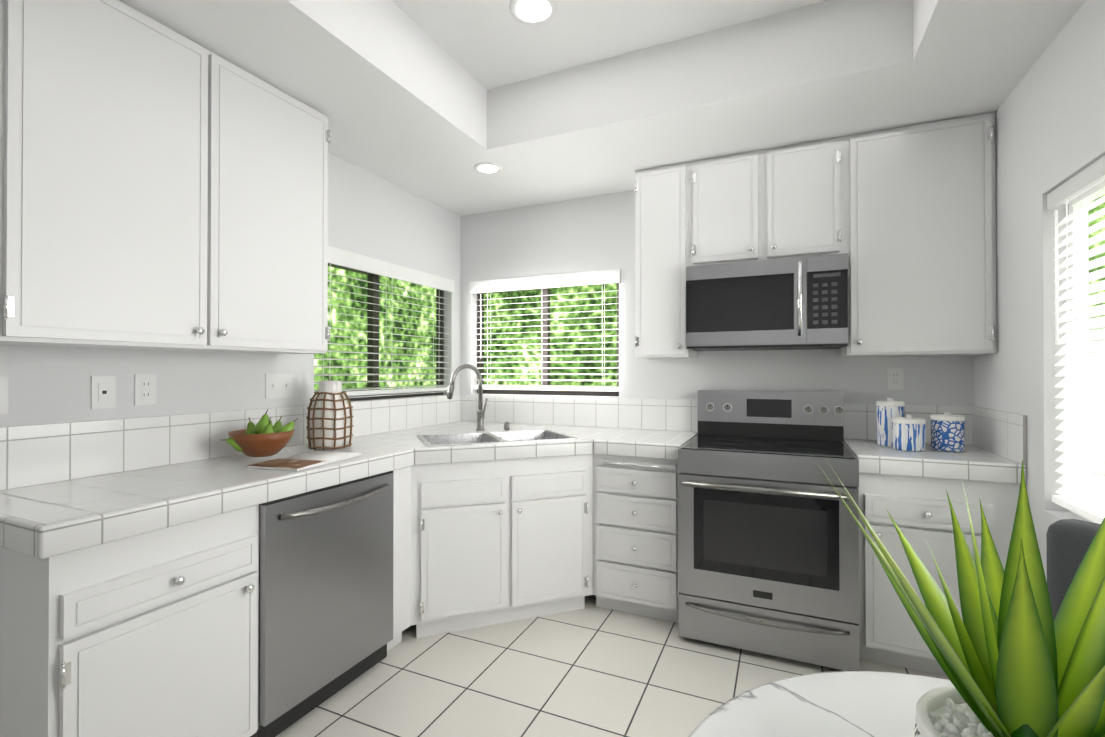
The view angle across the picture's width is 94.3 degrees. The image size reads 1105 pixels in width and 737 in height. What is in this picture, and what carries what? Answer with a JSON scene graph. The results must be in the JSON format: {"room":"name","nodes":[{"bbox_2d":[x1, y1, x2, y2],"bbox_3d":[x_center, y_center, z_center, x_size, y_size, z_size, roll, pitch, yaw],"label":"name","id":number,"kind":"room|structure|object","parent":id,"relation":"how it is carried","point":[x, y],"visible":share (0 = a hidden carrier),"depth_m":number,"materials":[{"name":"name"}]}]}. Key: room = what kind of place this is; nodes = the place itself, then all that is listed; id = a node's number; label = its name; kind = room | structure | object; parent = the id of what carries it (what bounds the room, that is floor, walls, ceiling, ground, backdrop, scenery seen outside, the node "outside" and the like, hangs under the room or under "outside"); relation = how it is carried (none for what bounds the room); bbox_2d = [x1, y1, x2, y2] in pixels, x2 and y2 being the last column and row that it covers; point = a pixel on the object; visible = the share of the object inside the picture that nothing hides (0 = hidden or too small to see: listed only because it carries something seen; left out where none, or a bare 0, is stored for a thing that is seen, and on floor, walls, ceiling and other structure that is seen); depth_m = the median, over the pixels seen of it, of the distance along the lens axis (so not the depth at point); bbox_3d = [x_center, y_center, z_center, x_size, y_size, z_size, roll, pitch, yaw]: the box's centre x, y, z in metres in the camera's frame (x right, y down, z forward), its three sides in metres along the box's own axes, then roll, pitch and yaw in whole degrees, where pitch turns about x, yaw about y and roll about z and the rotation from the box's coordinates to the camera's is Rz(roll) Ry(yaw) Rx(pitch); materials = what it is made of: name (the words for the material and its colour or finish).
{"room":"kitchen","nodes":[
{"label":"kitchen","id":0,"kind":"room"},
{"bbox_2d":[0,152,460,426],"bbox_3d":[-1.685,-0.132,1.734,0.120,2.850,4.600,0,0,24],"label":"wall","id":1,"kind":"structure","parent":0,"point":[371,215],"depth_m":2.28,"materials":[{"name":"paint"}]},
{"bbox_2d":[0,377,7,413],"bbox_3d":[-1.693,0.082,1.549,0.016,0.114,0.070,0,0,24],"label":"light switch","id":2,"kind":"object","parent":1,"relation":"attached to","point":[3,395],"visible":1,"depth_m":1.57,"materials":[{"name":"white plastic"}]},
{"bbox_2d":[91,376,115,408],"bbox_3d":[-1.580,0.084,1.806,0.009,0.114,0.070,0,0,24],"label":"light switch","id":3,"kind":"object","parent":1,"relation":"attached to","point":[103,391],"visible":1,"depth_m":1.80,"materials":[{"name":"white plastic"}]},
{"bbox_2d":[134,374,155,404],"bbox_3d":[-1.528,0.079,1.925,0.007,0.114,0.070,0,0,24],"label":"electrical outlet","id":4,"kind":"object","parent":1,"relation":"attached to","point":[144,389],"visible":1,"depth_m":1.92,"materials":[{"name":"white plastic"}]},
{"bbox_2d":[0,0,329,354],"bbox_3d":[-1.355,-0.607,1.884,0.355,1.074,1.060,0,0,24],"label":"upper cabinet","id":5,"kind":"object","parent":1,"relation":"attached to","point":[163,187],"visible":1,"depth_m":1.65,"materials":[{"name":"paint"}]},
{"bbox_2d":[0,395,459,489],"bbox_3d":[-1.210,0.282,2.621,0.011,0.191,2.583,0,0,24],"label":"backsplash","id":6,"kind":"structure","parent":1,"relation":"attached to","point":[30,455],"depth_m":1.93,"materials":[{"name":"tile"}]},
{"bbox_2d":[265,374,292,398],"bbox_3d":[-1.293,0.083,2.433,0.016,0.114,0.142,0,0,24],"label":"light switch","id":7,"kind":"object","parent":1,"relation":"attached to","point":[278,385],"visible":1,"depth_m":2.43,"materials":[{"name":"white plastic"}]},
{"bbox_2d":[314,246,454,400],"bbox_3d":[-1.017,-0.226,3.183,0.126,0.827,1.214,0,0,24],"label":"window blind","id":8,"kind":"object","parent":1,"relation":"attached to","point":[372,269],"visible":0.67,"depth_m":3.11,"materials":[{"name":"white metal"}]},
{"bbox_2d":[120,0,1085,215],"bbox_3d":[-0.240,-1.356,1.089,3.290,0.410,4.840,0,0,24],"label":"ceiling","id":9,"kind":"structure","parent":0,"point":[434,101],"depth_m":2.20,"materials":[{"name":"paint"}]},
{"bbox_2d":[473,162,502,173],"bbox_3d":[-0.366,-1.135,2.911,0.164,0.008,0.164,0,0,24],"label":"recessed light","id":10,"kind":"object","parent":9,"relation":"in","point":[487,168],"visible":1,"depth_m":2.90,"materials":[{"name":"white"}]},
{"bbox_2d":[509,0,556,25],"bbox_3d":[-0.078,-1.450,2.070,0.194,0.008,0.194,0,0,24],"label":"recessed light","id":11,"kind":"object","parent":9,"relation":"in","point":[534,12],"visible":1,"depth_m":2.08,"materials":[{"name":"white"}]},
{"bbox_2d":[276,595,948,736],"bbox_3d":[-0.240,1.319,1.072,3.290,0.060,4.840,0,0,24],"label":"floor","id":12,"kind":"structure","parent":0,"point":[591,669],"depth_m":2.12,"materials":[{"name":"tile"}]},
{"bbox_2d":[0,505,258,736],"bbox_3d":[-1.351,0.855,1.588,0.600,0.876,0.540,0,0,24],"label":"base cabinet","id":13,"kind":"object","parent":12,"relation":"on","point":[153,634],"depth_m":1.39,"materials":[{"name":"paint"}]},
{"bbox_2d":[250,471,393,736],"bbox_3d":[-1.081,0.868,2.102,0.649,0.830,0.616,0,0,24],"label":"dishwasher","id":14,"kind":"object","parent":12,"relation":"on","point":[325,593],"visible":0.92,"depth_m":1.92,"materials":[{"name":"silver metal"}]},
{"bbox_2d":[411,454,592,637],"bbox_3d":[-0.371,0.864,2.971,1.248,0.875,1.248,0,0,24],"label":"base cabinet","id":15,"kind":"object","parent":12,"relation":"on","point":[493,542],"visible":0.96,"depth_m":2.56,"materials":[{"name":"paint"}]},
{"bbox_2d":[0,364,697,558],"bbox_3d":[-0.431,0.267,2.269,1.720,0.599,2.584,0,0,24],"label":"countertop","id":16,"kind":"structure","parent":15,"relation":"on","point":[44,521],"depth_m":1.81,"materials":[{"name":"tile"}]},
{"bbox_2d":[224,409,297,456],"bbox_3d":[-1.217,0.266,2.124,0.242,0.192,0.271,0,0,24],"label":"fruit bowl","id":17,"kind":"object","parent":16,"relation":"on","point":[263,437],"visible":1,"depth_m":2.08,"materials":[{"name":"brown ceramic"}]},
{"bbox_2d":[247,451,363,470],"bbox_3d":[-0.982,0.368,2.072,0.230,0.012,0.380,0,0,16],"label":"magazine","id":18,"kind":"object","parent":16,"relation":"on","point":[299,462],"visible":1,"depth_m":2.01,"materials":[{"name":"paper"}]},
{"bbox_2d":[306,381,353,449],"bbox_3d":[-1.055,0.217,2.435,0.209,0.318,0.206,0,0,24],"label":"jar","id":19,"kind":"object","parent":16,"relation":"on","point":[329,420],"visible":1,"depth_m":2.37,"materials":[{"name":"white ceramic"}]},
{"bbox_2d":[447,364,487,430],"bbox_3d":[-0.501,0.177,3.102,0.187,0.408,0.236,0,0,24],"label":"faucet","id":20,"kind":"object","parent":16,"relation":"on","point":[480,412],"depth_m":3.15,"materials":[{"name":"silver metal"}]},
{"bbox_2d":[416,429,577,446],"bbox_3d":[-0.316,0.473,2.829,0.891,0.194,0.891,0,0,24],"label":"sink","id":21,"kind":"object","parent":16,"relation":"in","point":[450,437],"depth_m":2.93,"materials":[{"name":"metal"}]},
{"bbox_2d":[593,454,678,622],"bbox_3d":[0.541,0.863,2.898,0.471,0.875,0.630,0,0,24],"label":"base cabinet","id":22,"kind":"object","parent":12,"relation":"on","point":[635,535],"visible":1,"depth_m":2.64,"materials":[{"name":"paint"}]},
{"bbox_2d":[678,390,858,670],"bbox_3d":[1.065,0.711,2.569,0.749,1.175,0.755,0,0,24],"label":"range","id":23,"kind":"object","parent":12,"relation":"on","point":[768,545],"visible":1,"depth_m":2.30,"materials":[{"name":"silver metal"}]},
{"bbox_2d":[688,671,953,736],"bbox_3d":[0.553,0.915,0.486,0.900,0.740,0.900,0,0,24],"label":"dining table","id":24,"kind":"object","parent":12,"relation":"on","point":[855,704],"visible":0.67,"depth_m":0.83,"materials":[{"name":"stone"}]},
{"bbox_2d":[811,455,1104,736],"bbox_3d":[0.648,0.325,0.668,0.575,0.440,0.445,0,0,24],"label":"potted plant","id":25,"kind":"object","parent":24,"relation":"on","point":[1012,658],"visible":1,"depth_m":0.64,"materials":[{"name":"green plant"}]},
{"bbox_2d":[858,473,1019,675],"bbox_3d":[1.704,0.860,2.373,0.570,0.875,0.630,0,0,24],"label":"base cabinet","id":26,"kind":"object","parent":12,"relation":"on","point":[918,509],"visible":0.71,"depth_m":2.16,"materials":[{"name":"paint"}]},
{"bbox_2d":[844,439,1025,483],"bbox_3d":[1.708,0.416,2.385,0.570,0.077,0.609,0,0,24],"label":"countertop","id":27,"kind":"structure","parent":26,"relation":"on","point":[972,463],"depth_m":2.15,"materials":[{"name":"tile"}]},
{"bbox_2d":[876,398,904,445],"bbox_3d":[1.663,0.261,2.524,0.118,0.231,0.118,0,0,24],"label":"canister","id":28,"kind":"object","parent":27,"relation":"on","point":[888,410],"visible":0.85,"depth_m":2.49,"materials":[{"name":"white ceramic"}]},
{"bbox_2d":[892,415,925,450],"bbox_3d":[1.653,0.295,2.380,0.131,0.161,0.131,0,0,24],"label":"canister","id":29,"kind":"object","parent":27,"relation":"on","point":[908,432],"visible":1,"depth_m":2.33,"materials":[{"name":"white ceramic"}]},
{"bbox_2d":[930,412,964,451],"bbox_3d":[1.821,0.288,2.364,0.126,0.176,0.126,0,0,24],"label":"canister","id":30,"kind":"object","parent":27,"relation":"on","point":[947,431],"visible":1,"depth_m":2.32,"materials":[{"name":"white ceramic"}]},
{"bbox_2d":[1046,519,1100,621],"bbox_3d":[0.893,0.787,0.707,0.522,1.001,0.460,0,0,-26],"label":"dining chair","id":31,"kind":"object","parent":12,"relation":"on","point":[1069,541],"visible":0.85,"depth_m":0.96,"materials":[{"name":"fabric"}]},
{"bbox_2d":[460,190,973,405],"bbox_3d":[0.731,-0.122,3.232,3.290,2.850,0.120,0,0,24],"label":"wall","id":32,"kind":"structure","parent":0,"point":[592,233],"depth_m":3.28,"materials":[{"name":"paint"}]},
{"bbox_2d":[469,269,620,395],"bbox_3d":[-0.063,-0.226,3.577,1.144,0.822,0.126,0,0,24],"label":"window blind","id":33,"kind":"object","parent":32,"relation":"attached to","point":[544,284],"visible":0.79,"depth_m":3.58,"materials":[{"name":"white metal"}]},
{"bbox_2d":[460,395,697,431],"bbox_3d":[0.113,0.287,3.435,1.690,0.191,0.011,0,0,24],"label":"backsplash","id":34,"kind":"structure","parent":32,"relation":"attached to","point":[630,413],"depth_m":3.38,"materials":[{"name":"tile"}]},
{"bbox_2d":[635,162,696,358],"bbox_3d":[0.670,-0.600,3.016,0.300,1.074,0.326,0,0,24],"label":"upper cabinet","id":35,"kind":"object","parent":32,"relation":"attached to","point":[662,194],"depth_m":2.87,"materials":[{"name":"paint"}]},
{"bbox_2d":[691,149,766,265],"bbox_3d":[0.980,-0.841,2.878,0.380,0.593,0.326,0,0,24],"label":"upper cabinet","id":36,"kind":"object","parent":32,"relation":"attached to","point":[729,193],"depth_m":2.72,"materials":[{"name":"paint"}]},
{"bbox_2d":[767,135,850,259],"bbox_3d":[1.327,-0.842,2.722,0.380,0.593,0.326,0,0,24],"label":"upper cabinet","id":37,"kind":"object","parent":32,"relation":"attached to","point":[809,184],"depth_m":2.56,"materials":[{"name":"paint"}]},
{"bbox_2d":[686,253,847,350],"bbox_3d":[1.127,-0.324,2.738,0.750,0.437,0.454,0,0,24],"label":"microwave","id":38,"kind":"object","parent":37,"relation":"attached to","point":[799,303],"visible":1,"depth_m":2.56,"materials":[{"name":"silver metal"}]},
{"bbox_2d":[887,368,903,389],"bbox_3d":[1.794,0.054,2.681,0.070,0.114,0.007,0,0,24],"label":"electrical outlet","id":39,"kind":"object","parent":32,"relation":"attached to","point":[895,379],"visible":1,"depth_m":2.68,"materials":[{"name":"white plastic"}]},
{"bbox_2d":[841,112,996,356],"bbox_3d":[1.763,-0.603,2.523,0.578,1.074,0.326,0,0,24],"label":"upper cabinet","id":40,"kind":"object","parent":32,"relation":"attached to","point":[904,218],"depth_m":2.37,"materials":[{"name":"paint"}]},
{"bbox_2d":[974,0,1104,581],"bbox_3d":[1.204,-0.140,0.429,0.120,2.850,4.600,0,0,24],"label":"wall","id":41,"kind":"structure","parent":0,"point":[1050,122],"depth_m":1.89,"materials":[{"name":"paint"}]},
{"bbox_2d":[844,403,1026,464],"bbox_3d":[1.709,0.281,2.387,0.570,0.191,0.608,0,0,24],"label":"backsplash","id":42,"kind":"structure","parent":41,"relation":"attached to","point":[1001,433],"depth_m":2.49,"materials":[{"name":"tile"}]},
{"bbox_2d":[1047,155,1104,523],"bbox_3d":[1.533,-0.066,1.158,0.102,1.150,1.500,0,0,24],"label":"window blind","id":43,"kind":"object","parent":41,"relation":"attached to","point":[1081,480],"visible":1,"depth_m":1.71,"materials":[{"name":"white plastic"}]},
{"label":"outside","id":44,"kind":"structure","parent":0,"visible":0},
{"bbox_2d":[314,266,423,389],"bbox_3d":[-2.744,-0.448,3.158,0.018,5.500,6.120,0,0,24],"label":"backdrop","id":45,"kind":"structure","parent":44,"point":[359,312],"depth_m":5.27,"materials":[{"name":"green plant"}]},
{"bbox_2d":[424,194,1104,387],"bbox_3d":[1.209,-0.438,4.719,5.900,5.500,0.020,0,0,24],"label":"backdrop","id":46,"kind":"structure","parent":44,"point":[557,310],"depth_m":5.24,"materials":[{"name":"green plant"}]}
]}

